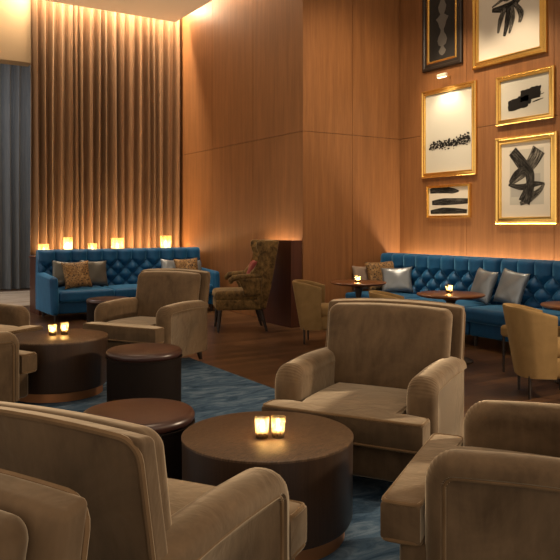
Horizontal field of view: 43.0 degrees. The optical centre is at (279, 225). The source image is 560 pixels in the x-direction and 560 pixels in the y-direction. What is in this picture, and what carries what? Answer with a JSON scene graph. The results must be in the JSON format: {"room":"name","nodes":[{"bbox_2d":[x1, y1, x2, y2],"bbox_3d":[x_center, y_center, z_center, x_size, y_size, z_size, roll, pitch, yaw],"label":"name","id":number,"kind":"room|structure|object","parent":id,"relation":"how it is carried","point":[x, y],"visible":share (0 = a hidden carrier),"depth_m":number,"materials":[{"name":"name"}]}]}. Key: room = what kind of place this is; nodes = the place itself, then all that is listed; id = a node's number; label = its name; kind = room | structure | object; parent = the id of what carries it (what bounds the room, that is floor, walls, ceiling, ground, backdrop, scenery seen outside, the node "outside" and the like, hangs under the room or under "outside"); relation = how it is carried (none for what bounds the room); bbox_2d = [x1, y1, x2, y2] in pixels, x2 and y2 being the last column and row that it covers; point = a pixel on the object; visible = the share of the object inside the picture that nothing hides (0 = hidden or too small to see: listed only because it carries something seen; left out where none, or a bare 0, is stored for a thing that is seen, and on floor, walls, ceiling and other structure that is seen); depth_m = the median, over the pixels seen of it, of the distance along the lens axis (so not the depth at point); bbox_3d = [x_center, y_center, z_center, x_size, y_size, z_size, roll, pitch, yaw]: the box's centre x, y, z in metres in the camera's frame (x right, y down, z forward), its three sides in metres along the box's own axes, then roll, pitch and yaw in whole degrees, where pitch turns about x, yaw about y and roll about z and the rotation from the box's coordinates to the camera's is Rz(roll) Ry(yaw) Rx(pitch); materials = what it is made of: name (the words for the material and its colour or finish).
{"room":"hotel lounge","nodes":[
{"label":"hotel lounge","id":0,"kind":"room"},
{"bbox_2d":[0,0,30,66],"bbox_3d":[-7.762,-3.465,9.792,8.360,1.470,0.330,0,0,-32],"label":"wall","id":1,"kind":"structure","parent":0,"point":[15,27],"depth_m":11.75,"materials":[{"name":"beige paint"}]},
{"bbox_2d":[45,0,211,21],"bbox_3d":[-3.045,-3.935,6.772,13.100,0.500,19.700,0,0,-32],"label":"ceiling","id":2,"kind":"structure","parent":0,"point":[167,10],"depth_m":11.92,"materials":[{"name":"beige paint"}]},
{"bbox_2d":[0,64,34,289],"bbox_3d":[-9.025,-1.105,13.705,9.412,4.990,0.227,0,0,-32],"label":"curtain","id":3,"kind":"object","parent":2,"relation":"hanging from","point":[15,80],"visible":0.5,"depth_m":15.70,"materials":[{"name":"fabric"}]},
{"bbox_2d":[30,0,179,254],"bbox_3d":[-2.990,-1.808,12.492,2.714,4.585,0.254,0,0,-32],"label":"curtain","id":4,"kind":"object","parent":2,"relation":"hanging from","point":[105,85],"visible":0.89,"depth_m":12.40,"materials":[{"name":"brown fabric"}]},
{"bbox_2d":[179,0,302,316],"bbox_3d":[-0.770,-1.400,11.610,0.060,5.600,4.159,0,0,-32],"label":"wall","id":5,"kind":"structure","parent":0,"point":[241,61],"depth_m":11.36,"materials":[{"name":"brown wood"}]},
{"bbox_2d":[0,288,559,417],"bbox_3d":[-3.045,1.460,6.772,13.100,0.120,19.700,0,0,-32],"label":"floor","id":6,"kind":"structure","parent":0,"point":[242,347],"depth_m":7.74,"materials":[{"name":"brown wood"}]},
{"bbox_2d":[0,290,29,305],"bbox_3d":[-7.452,1.393,12.237,7.300,0.013,2.950,0,0,-32],"label":"rug","id":7,"kind":"object","parent":6,"relation":"on","point":[21,298],"visible":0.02,"depth_m":13.76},
{"bbox_2d":[29,256,48,314],"bbox_3d":[-2.775,0.945,12.103,2.780,0.910,0.620,0,0,-32],"label":"trim ledge","id":8,"kind":"object","parent":6,"relation":"on","point":[33,309],"visible":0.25,"depth_m":11.42,"materials":[{"name":"brown wood"}]},
{"bbox_2d":[38,244,48,249],"bbox_3d":[-3.783,0.389,11.358,0.170,0.200,0.170,0,0,-37],"label":"candle holder","id":9,"kind":"object","parent":8,"relation":"on","point":[40,246],"visible":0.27,"depth_m":11.29,"materials":[{"name":"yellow glass"}]},
{"bbox_2d":[63,237,72,248],"bbox_3d":[-3.453,0.337,11.567,0.156,0.305,0.156,0,0,22],"label":"candle holder","id":10,"kind":"object","parent":8,"relation":"on","point":[67,241],"visible":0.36,"depth_m":11.51,"materials":[{"name":"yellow glass"}]},
{"bbox_2d":[88,243,96,248],"bbox_3d":[-3.115,0.389,11.781,0.150,0.200,0.150,0,0,38],"label":"candle holder","id":11,"kind":"object","parent":8,"relation":"on","point":[90,245],"visible":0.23,"depth_m":11.73,"materials":[{"name":"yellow glass"}]},
{"bbox_2d":[111,238,123,248],"bbox_3d":[-2.752,0.346,12.011,0.220,0.285,0.220,0,0,-27],"label":"candle holder","id":12,"kind":"object","parent":8,"relation":"on","point":[115,242],"visible":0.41,"depth_m":11.92,"materials":[{"name":"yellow glass"}]},
{"bbox_2d":[160,236,170,247],"bbox_3d":[-2.008,0.329,12.482,0.200,0.320,0.200,0,0,45],"label":"candle holder","id":13,"kind":"object","parent":8,"relation":"on","point":[165,241],"visible":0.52,"depth_m":12.40,"materials":[{"name":"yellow glass"}]},
{"bbox_2d":[86,296,128,321],"bbox_3d":[-2.261,1.169,9.371,0.578,0.463,0.578,0,0,33],"label":"ottoman","id":14,"kind":"object","parent":6,"relation":"on","point":[92,303],"visible":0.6,"depth_m":9.17,"materials":[{"name":"black leather"}]},
{"bbox_2d":[86,296,128,304],"bbox_3d":[-2.261,0.976,9.371,0.576,0.078,0.576,0,0,33],"label":"cushion","id":15,"kind":"object","parent":14,"relation":"on","point":[94,300],"depth_m":9.21,"materials":[{"name":"leather"}]},
{"bbox_2d":[35,247,219,321],"bbox_3d":[-2.374,0.883,11.297,2.747,1.034,0.970,0,0,-32],"label":"sofa","id":16,"kind":"object","parent":6,"relation":"on","point":[123,265],"visible":0.56,"depth_m":11.07,"materials":[{"name":"fabric"}]},
{"bbox_2d":[52,260,78,287],"bbox_3d":[-3.230,0.726,10.690,0.445,0.429,0.208,0,0,-18],"label":"throw pillow","id":17,"kind":"object","parent":16,"relation":"on","point":[57,271],"visible":0.35,"depth_m":10.61,"materials":[{"name":"grey fabric"}]},
{"bbox_2d":[61,260,92,289],"bbox_3d":[-3.036,0.728,10.604,0.438,0.418,0.223,0,0,-35],"label":"throw pillow","id":18,"kind":"object","parent":16,"relation":"on","point":[75,274],"visible":1,"depth_m":10.54,"materials":[{"name":"brown fabric"}]},
{"bbox_2d":[58,286,113,302],"bbox_3d":[-3.029,1.030,10.776,0.828,0.204,0.750,0,0,-32],"label":"seat cushion","id":19,"kind":"object","parent":16,"relation":"on","point":[81,294],"depth_m":10.46,"materials":[{"name":"fabric"}]},
{"bbox_2d":[79,260,108,285],"bbox_3d":[-2.857,0.727,10.913,0.458,0.418,0.216,0,0,-37],"label":"throw pillow","id":20,"kind":"object","parent":16,"relation":"on","point":[97,269],"visible":0.72,"depth_m":10.88,"materials":[{"name":"grey fabric"}]},
{"bbox_2d":[102,284,136,297],"bbox_3d":[-2.326,1.030,11.221,0.828,0.204,0.750,0,0,-32],"label":"seat cushion","id":21,"kind":"object","parent":16,"relation":"on","point":[125,290],"depth_m":10.83,"materials":[{"name":"fabric"}]},
{"bbox_2d":[160,258,175,267],"bbox_3d":[-1.774,0.737,11.663,0.431,0.414,0.204,0,0,-29],"label":"throw pillow","id":22,"kind":"object","parent":16,"relation":"on","point":[164,263],"visible":0.17,"depth_m":11.60,"materials":[{"name":"grey fabric"}]},
{"bbox_2d":[173,258,197,269],"bbox_3d":[-1.516,0.727,11.608,0.434,0.413,0.207,0,0,-28],"label":"throw pillow","id":23,"kind":"object","parent":16,"relation":"on","point":[179,263],"visible":0.5,"depth_m":11.58,"materials":[{"name":"brown fabric"}]},
{"bbox_2d":[197,260,201,269],"bbox_3d":[-1.433,0.746,11.818,0.189,0.376,0.376,0,0,42],"label":"throw pillow","id":24,"kind":"object","parent":16,"relation":"on","point":[198,261],"visible":0.09,"depth_m":11.88,"materials":[{"name":"grey fabric"}]},
{"bbox_2d":[209,284,212,293],"bbox_3d":[-1.623,1.030,11.666,0.828,0.204,0.750,0,0,-32],"label":"seat cushion","id":25,"kind":"object","parent":16,"relation":"on","point":[211,285],"depth_m":11.54,"materials":[{"name":"fabric"}]},
{"bbox_2d":[15,357,399,559],"bbox_3d":[-0.982,1.393,2.485,5.400,0.013,8.450,0,0,-32],"label":"rug","id":26,"kind":"object","parent":6,"relation":"on","point":[211,391],"visible":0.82,"depth_m":5.42,"materials":[{"name":"blue carpet"}]},
{"bbox_2d":[0,331,36,402],"bbox_3d":[-2.464,0.921,5.192,0.920,0.930,0.969,0,0,30],"label":"armchair","id":27,"kind":"object","parent":26,"relation":"on","point":[15,364],"visible":0.99,"depth_m":5.19,"materials":[{"name":"beige fabric"}]},
{"bbox_2d":[19,350,36,372],"bbox_3d":[-2.410,1.020,5.285,0.880,0.162,0.745,0,0,30],"label":"seat cushion","id":28,"kind":"object","parent":27,"relation":"on","point":[27,359],"depth_m":5.32,"materials":[{"name":"beige fabric"}]},
{"bbox_2d":[0,303,42,333],"bbox_3d":[-2.894,0.921,6.617,0.969,0.930,0.920,0,0,24],"label":"armchair","id":29,"kind":"object","parent":26,"relation":"on","point":[15,319],"visible":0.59,"depth_m":6.80,"materials":[{"name":"beige fabric"}]},
{"bbox_2d":[0,325,42,333],"bbox_3d":[-2.796,1.020,6.573,0.745,0.162,0.880,0,0,24],"label":"seat cushion","id":30,"kind":"object","parent":29,"relation":"on","point":[14,329],"depth_m":6.65,"materials":[{"name":"beige fabric"}]},
{"bbox_2d":[0,468,89,559],"bbox_3d":[-0.928,0.921,1.008,0.920,0.930,0.969,0,0,25],"label":"armchair","id":31,"kind":"object","parent":26,"relation":"on","point":[40,519],"visible":1,"depth_m":1.22,"materials":[{"name":"beige fabric"}]},
{"bbox_2d":[0,510,27,559],"bbox_3d":[-0.801,0.732,1.282,0.773,0.511,0.224,0,0,25],"label":"armrest","id":32,"kind":"object","parent":31,"relation":"on","point":[13,523],"depth_m":1.18,"materials":[{"name":"beige fabric"}]},
{"bbox_2d":[14,329,107,402],"bbox_3d":[-1.858,1.151,5.925,0.823,0.468,0.823,0,0,-5],"label":"table","id":33,"kind":"object","parent":26,"relation":"on","point":[72,366],"visible":0.73,"depth_m":5.61,"materials":[{"name":"brown wood"}]},
{"bbox_2d":[48,324,56,335],"bbox_3d":[-1.910,0.873,5.961,0.072,0.088,0.072,0,0,14],"label":"candle holder","id":34,"kind":"object","parent":33,"relation":"on","point":[52,328],"visible":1,"depth_m":5.93,"materials":[{"name":"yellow glass"}]},
{"bbox_2d":[60,322,68,334],"bbox_3d":[-1.825,0.867,6.011,0.072,0.100,0.072,0,0,33],"label":"candle holder","id":35,"kind":"object","parent":33,"relation":"on","point":[64,326],"visible":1,"depth_m":5.98,"materials":[{"name":"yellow glass"}]},
{"bbox_2d":[83,398,194,479],"bbox_3d":[-0.723,1.154,3.611,0.578,0.463,0.578,0,0,-32],"label":"ottoman","id":36,"kind":"object","parent":26,"relation":"on","point":[169,418],"visible":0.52,"depth_m":3.48,"materials":[{"name":"black leather"}]},
{"bbox_2d":[83,398,194,434],"bbox_3d":[-0.723,0.962,3.611,0.576,0.078,0.576,0,0,-32],"label":"cushion","id":37,"kind":"object","parent":36,"relation":"on","point":[164,416],"depth_m":3.54,"materials":[{"name":"leather"}]},
{"bbox_2d":[105,343,181,401],"bbox_3d":[-1.040,1.154,5.441,0.578,0.463,0.578,0,0,0],"label":"ottoman","id":38,"kind":"object","parent":26,"relation":"on","point":[136,370],"visible":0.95,"depth_m":5.21,"materials":[{"name":"black leather"}]},
{"bbox_2d":[106,343,181,362],"bbox_3d":[-1.040,0.962,5.441,0.576,0.078,0.576,0,0,0],"label":"cushion","id":39,"kind":"object","parent":38,"relation":"on","point":[136,352],"depth_m":5.27,"materials":[{"name":"leather"}]},
{"bbox_2d":[83,268,209,358],"bbox_3d":[-1.331,0.921,7.221,0.920,0.930,0.969,0,0,27],"label":"armchair","id":40,"kind":"object","parent":26,"relation":"on","point":[169,306],"visible":0.87,"depth_m":7.22,"materials":[{"name":"beige fabric"}]},
{"bbox_2d":[83,316,163,342],"bbox_3d":[-1.380,1.020,7.125,0.880,0.162,0.745,0,0,27],"label":"seat cushion","id":41,"kind":"object","parent":40,"relation":"on","point":[120,329],"depth_m":6.81,"materials":[{"name":"beige fabric"}]},
{"bbox_2d":[136,271,200,316],"bbox_3d":[-1.194,0.732,7.490,0.773,0.511,0.224,0,0,27],"label":"cushion","id":42,"kind":"object","parent":40,"relation":"on","point":[156,290],"depth_m":7.43,"materials":[{"name":"beige fabric"}]},
{"bbox_2d":[0,401,306,559],"bbox_3d":[-0.507,0.921,2.208,0.920,0.930,0.969,0,0,25],"label":"armchair","id":43,"kind":"object","parent":26,"relation":"on","point":[137,512],"visible":0.93,"depth_m":1.74,"materials":[{"name":"beige fabric"}]},
{"bbox_2d":[0,401,171,530],"bbox_3d":[-0.634,0.732,1.934,0.773,0.511,0.224,0,0,25],"label":"backrest","id":44,"kind":"object","parent":43,"relation":"on","point":[123,425],"depth_m":1.77,"materials":[{"name":"beige fabric"}]},
{"bbox_2d":[167,478,306,557],"bbox_3d":[-0.462,1.020,2.305,0.880,0.162,0.745,0,0,25],"label":"seat cushion","id":45,"kind":"object","parent":43,"relation":"on","point":[271,543],"depth_m":2.36,"materials":[{"name":"beige fabric"}]},
{"bbox_2d":[181,411,353,559],"bbox_3d":[-0.056,1.163,3.220,0.776,0.446,0.776,0,0,40],"label":"table","id":46,"kind":"object","parent":26,"relation":"on","point":[314,456],"visible":0.68,"depth_m":2.98,"materials":[{"name":"brown wood"}]},
{"bbox_2d":[255,415,268,439],"bbox_3d":[-0.080,0.894,3.150,0.066,0.090,0.066,0,0,36],"label":"candle holder","id":47,"kind":"object","parent":46,"relation":"on","point":[261,422],"visible":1,"depth_m":3.13,"materials":[{"name":"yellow glass"}]},
{"bbox_2d":[271,415,285,438],"bbox_3d":[-0.008,0.894,3.160,0.066,0.090,0.066,0,0,6],"label":"candle holder","id":48,"kind":"object","parent":46,"relation":"on","point":[277,421],"visible":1,"depth_m":3.13,"materials":[{"name":"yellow glass"}]},
{"bbox_2d":[262,298,466,481],"bbox_3d":[0.511,0.921,4.040,0.920,0.930,0.969,0,0,27],"label":"armchair","id":49,"kind":"object","parent":26,"relation":"on","point":[390,371],"visible":0.87,"depth_m":4.10,"materials":[{"name":"beige fabric"}]},
{"bbox_2d":[262,382,429,451],"bbox_3d":[0.462,1.020,3.944,0.880,0.162,0.745,0,0,27],"label":"seat cushion","id":50,"kind":"object","parent":49,"relation":"on","point":[378,415],"depth_m":3.68,"materials":[{"name":"beige fabric"}]},
{"bbox_2d":[327,303,452,388],"bbox_3d":[0.648,0.732,4.309,0.773,0.511,0.224,0,0,27],"label":"cushion","id":51,"kind":"object","parent":49,"relation":"on","point":[386,345],"depth_m":4.24,"materials":[{"name":"beige fabric"}]},
{"bbox_2d":[380,400,559,559],"bbox_3d":[0.970,0.921,2.695,0.969,0.930,0.920,0,0,24],"label":"armchair","id":52,"kind":"object","parent":26,"relation":"on","point":[492,491],"visible":1,"depth_m":2.39,"materials":[{"name":"beige fabric"}]},
{"bbox_2d":[380,434,558,544],"bbox_3d":[0.872,1.020,2.739,0.745,0.162,0.880,0,0,24],"label":"seat cushion","id":53,"kind":"object","parent":52,"relation":"on","point":[408,516],"depth_m":2.44,"materials":[{"name":"beige fabric"}]},
{"bbox_2d":[212,239,278,332],"bbox_3d":[-0.485,0.795,9.669,0.837,1.210,0.754,0,0,-9],"label":"chair","id":54,"kind":"object","parent":6,"relation":"on","point":[252,292],"visible":1,"depth_m":9.35,"materials":[{"name":"fabric"}]},
{"bbox_2d":[212,287,256,299],"bbox_3d":[-0.612,0.925,9.649,0.580,0.170,0.620,0,0,-9],"label":"seat cushion","id":55,"kind":"object","parent":54,"relation":"on","point":[224,293],"depth_m":9.35,"materials":[{"name":"fabric"}]},
{"bbox_2d":[246,260,256,273],"bbox_3d":[-0.389,0.646,9.696,0.191,0.358,0.380,0,0,-9],"label":"throw pillow","id":56,"kind":"object","parent":54,"relation":"on","point":[253,263],"visible":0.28,"depth_m":9.57,"materials":[{"name":"red fabric"}]},
{"bbox_2d":[258,239,301,327],"bbox_3d":[-0.011,0.800,10.178,0.181,1.200,0.890,0,0,-32],"label":"wall","id":57,"kind":"structure","parent":6,"relation":"on","point":[281,309],"depth_m":9.87,"materials":[{"name":"brown wood"}]},
{"bbox_2d":[292,279,328,343],"bbox_3d":[0.476,1.029,8.541,0.655,0.742,0.454,0,0,10],"label":"tub chair","id":58,"kind":"object","parent":6,"relation":"on","point":[312,309],"visible":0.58,"depth_m":8.35,"materials":[{"name":"beige fabric"}]},
{"bbox_2d":[321,303,328,315],"bbox_3d":[0.558,1.005,8.527,0.490,0.150,0.385,0,0,10],"label":"seat cushion","id":59,"kind":"object","parent":58,"relation":"on","point":[324,306],"depth_m":8.35,"materials":[{"name":"beige fabric"}]},
{"bbox_2d":[331,280,386,297],"bbox_3d":[0.987,1.050,8.910,0.700,0.700,0.700,0,0,-32],"label":"cafe table","id":60,"kind":"object","parent":6,"relation":"on","point":[358,286],"visible":0.62,"depth_m":8.80,"materials":[{"name":"brown wood"}]},
{"bbox_2d":[355,276,360,281],"bbox_3d":[0.972,0.661,8.877,0.076,0.075,0.076,0,0,-1],"label":"candle holder","id":61,"kind":"object","parent":60,"relation":"on","point":[357,278],"visible":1,"depth_m":8.85,"materials":[{"name":"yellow glass"}]},
{"bbox_2d":[369,290,403,298],"bbox_3d":[1.214,1.029,7.082,0.655,0.742,0.454,0,0,5],"label":"tub chair","id":62,"kind":"object","parent":6,"relation":"on","point":[373,293],"visible":0.06,"depth_m":7.20,"materials":[{"name":"beige fabric"}]},
{"bbox_2d":[345,253,506,334],"bbox_3d":[1.891,0.898,9.482,0.900,1.004,2.216,0,0,-32],"label":"banquette","id":63,"kind":"object","parent":6,"relation":"on","point":[429,272],"visible":0.49,"depth_m":9.38,"materials":[{"name":"fabric"}]},
{"bbox_2d":[352,266,368,289],"bbox_3d":[1.227,0.749,10.263,0.400,0.353,0.158,0,0,-21],"label":"throw pillow","id":64,"kind":"object","parent":63,"relation":"on","point":[357,271],"visible":0.38,"depth_m":10.20,"materials":[{"name":"brown fabric"}]},
{"bbox_2d":[364,261,393,290],"bbox_3d":[1.485,0.713,10.193,0.543,0.455,0.203,0,0,-13],"label":"throw pillow","id":65,"kind":"object","parent":63,"relation":"on","point":[374,272],"visible":0.53,"depth_m":10.13,"materials":[{"name":"brown fabric"}]},
{"bbox_2d":[345,290,420,298],"bbox_3d":[1.510,1.030,9.898,0.700,0.204,1.106,0,0,-32],"label":"seat cushion","id":66,"kind":"object","parent":63,"relation":"on","point":[365,294],"depth_m":9.82,"materials":[{"name":"fabric"}]},
{"bbox_2d":[381,267,412,291],"bbox_3d":[1.626,0.750,9.870,0.454,0.372,0.203,0,0,9],"label":"throw pillow","id":67,"kind":"object","parent":63,"relation":"on","point":[397,279],"visible":0.96,"depth_m":9.81,"materials":[{"name":"grey fabric"}]},
{"bbox_2d":[407,297,492,307],"bbox_3d":[2.103,1.030,8.960,0.700,0.204,1.106,0,0,-32],"label":"seat cushion","id":68,"kind":"object","parent":63,"relation":"on","point":[466,303],"depth_m":8.76,"materials":[{"name":"fabric"}]},
{"bbox_2d":[416,290,485,364],"bbox_3d":[1.772,1.050,7.371,0.700,0.700,0.700,0,0,12],"label":"cafe table","id":69,"kind":"object","parent":6,"relation":"on","point":[452,297],"visible":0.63,"depth_m":7.25,"materials":[{"name":"black wood"}]},
{"bbox_2d":[446,284,452,292],"bbox_3d":[1.770,0.656,7.429,0.076,0.085,0.076,0,0,34],"label":"candle holder","id":70,"kind":"object","parent":69,"relation":"on","point":[449,287],"visible":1,"depth_m":7.40,"materials":[{"name":"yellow glass"}]},
{"bbox_2d":[465,258,559,345],"bbox_3d":[3.084,0.898,7.598,0.900,1.004,2.216,0,0,-32],"label":"banquette","id":71,"kind":"object","parent":6,"relation":"on","point":[543,285],"visible":0.53,"depth_m":8.11,"materials":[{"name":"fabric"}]},
{"bbox_2d":[470,267,497,304],"bbox_3d":[2.460,0.726,8.595,0.201,0.440,0.401,0,0,-21],"label":"throw pillow","id":72,"kind":"object","parent":71,"relation":"on","point":[484,282],"visible":0.8,"depth_m":8.49,"materials":[{"name":"grey fabric"}]},
{"bbox_2d":[493,268,529,303],"bbox_3d":[2.703,0.723,8.302,0.210,0.457,0.447,0,0,-27],"label":"throw pillow","id":73,"kind":"object","parent":71,"relation":"on","point":[511,287],"visible":0.98,"depth_m":8.23,"materials":[{"name":"grey fabric"}]},
{"bbox_2d":[465,305,559,326],"bbox_3d":[2.702,1.030,8.014,0.700,0.204,1.106,0,0,-32],"label":"seat cushion","id":74,"kind":"object","parent":71,"relation":"on","point":[488,315],"depth_m":8.03,"materials":[{"name":"fabric"}]},
{"bbox_2d":[501,325,559,371],"bbox_3d":[2.409,1.169,6.757,0.440,0.462,0.440,0,0,-32],"label":"stool","id":75,"kind":"object","parent":6,"relation":"on","point":[504,334],"visible":0.21,"depth_m":6.80,"materials":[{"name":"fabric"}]},
{"bbox_2d":[502,303,559,399],"bbox_3d":[2.193,1.029,5.891,0.655,0.742,0.454,0,0,5],"label":"tub chair","id":76,"kind":"object","parent":6,"relation":"on","point":[534,341],"visible":1,"depth_m":5.70,"materials":[{"name":"beige fabric"}]},
{"bbox_2d":[557,337,559,357],"bbox_3d":[2.275,1.005,5.885,0.490,0.150,0.385,0,0,5],"label":"seat cushion","id":77,"kind":"object","parent":76,"relation":"on","point":[558,340],"depth_m":5.70,"materials":[{"name":"beige fabric"}]},
{"bbox_2d":[540,301,559,383],"bbox_3d":[2.687,1.050,6.317,0.700,0.700,0.700,0,0,-40],"label":"cafe table","id":78,"kind":"object","parent":6,"relation":"on","point":[554,305],"visible":0.91,"depth_m":6.33,"materials":[{"name":"black wood"}]},
{"bbox_2d":[303,0,399,302],"bbox_3d":[1.080,-1.400,10.353,1.839,5.600,0.060,0,0,-32],"label":"wall pillar","id":79,"kind":"structure","parent":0,"point":[351,48],"depth_m":10.26,"materials":[{"name":"brown wood"}]},
{"bbox_2d":[400,0,559,260],"bbox_3d":[4.693,-1.400,6.309,0.060,5.600,10.639,0,0,-32],"label":"wall","id":80,"kind":"structure","parent":0,"point":[478,235],"depth_m":9.61,"materials":[{"name":"brown wood"}]},
{"bbox_2d":[422,0,462,72],"bbox_3d":[2.283,-2.855,10.014,0.045,1.250,0.760,0,0,-32],"label":"picture","id":81,"kind":"object","parent":80,"relation":"attached to","point":[442,20],"visible":1,"depth_m":10.02,"materials":[{"name":"black paint"}]},
{"bbox_2d":[430,0,454,61],"bbox_3d":[2.289,-2.855,10.018,0.001,1.050,0.560,0,0,-32],"label":"artwork","id":82,"kind":"object","parent":81,"relation":"attached to","point":[442,12],"depth_m":10.01,"materials":[{"name":"black paper"}]},
{"bbox_2d":[437,72,450,77],"bbox_3d":[2.300,-2.087,9.859,0.188,0.062,0.170,0,0,-32],"label":"picture light","id":83,"kind":"object","parent":80,"relation":"attached to","point":[445,74],"visible":1,"depth_m":9.80,"materials":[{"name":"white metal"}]},
{"bbox_2d":[421,80,476,178],"bbox_3d":[2.344,-1.320,9.917,0.045,1.260,1.030,0,0,-32],"label":"picture","id":84,"kind":"object","parent":80,"relation":"attached to","point":[448,113],"visible":1,"depth_m":9.90,"materials":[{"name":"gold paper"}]},
{"bbox_2d":[426,87,470,172],"bbox_3d":[2.349,-1.320,9.920,0.005,1.150,0.920,0,0,-32],"label":"artwork","id":85,"kind":"object","parent":84,"relation":"attached to","point":[448,109],"depth_m":9.91,"materials":[{"name":"beige paper"}]},
{"bbox_2d":[426,183,471,217],"bbox_3d":[2.347,-0.345,9.913,0.045,0.461,0.820,0,0,-32],"label":"picture","id":86,"kind":"object","parent":80,"relation":"attached to","point":[453,200],"visible":1,"depth_m":9.90,"materials":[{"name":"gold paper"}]},
{"bbox_2d":[472,0,547,69],"bbox_3d":[2.899,-2.820,9.040,0.045,1.460,1.165,0,0,-32],"label":"picture","id":87,"kind":"object","parent":80,"relation":"attached to","point":[503,31],"visible":1,"depth_m":9.06,"materials":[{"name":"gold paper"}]},
{"bbox_2d":[484,0,533,47],"bbox_3d":[2.905,-2.850,9.043,0.004,1.000,0.787,0,0,-32],"label":"artwork","id":88,"kind":"object","parent":87,"relation":"attached to","point":[506,22],"depth_m":9.05,"materials":[{"name":"beige paper"}]},
{"bbox_2d":[496,65,554,126],"bbox_3d":[3.034,-1.605,8.827,0.045,0.630,0.870,0,0,-32],"label":"picture","id":89,"kind":"object","parent":80,"relation":"attached to","point":[525,96],"visible":1,"depth_m":8.80,"materials":[{"name":"gold metal"}]},
{"bbox_2d":[501,72,548,119],"bbox_3d":[3.041,-1.605,8.831,0.001,0.520,0.760,0,0,-32],"label":"artwork","id":90,"kind":"object","parent":89,"relation":"attached to","point":[525,95],"depth_m":8.82,"materials":[{"name":"beige paper"}]},
{"bbox_2d":[495,131,557,223],"bbox_3d":[3.042,-0.578,8.815,0.045,1.105,0.920,0,0,-32],"label":"picture","id":91,"kind":"object","parent":80,"relation":"attached to","point":[526,166],"visible":1,"depth_m":8.79,"materials":[{"name":"gold metal"}]},
{"bbox_2d":[502,139,549,216],"bbox_3d":[3.048,-0.578,8.818,0.003,0.925,0.740,0,0,-32],"label":"artwork","id":92,"kind":"object","parent":91,"relation":"attached to","point":[525,162],"depth_m":8.81,"materials":[{"name":"beige paper"}]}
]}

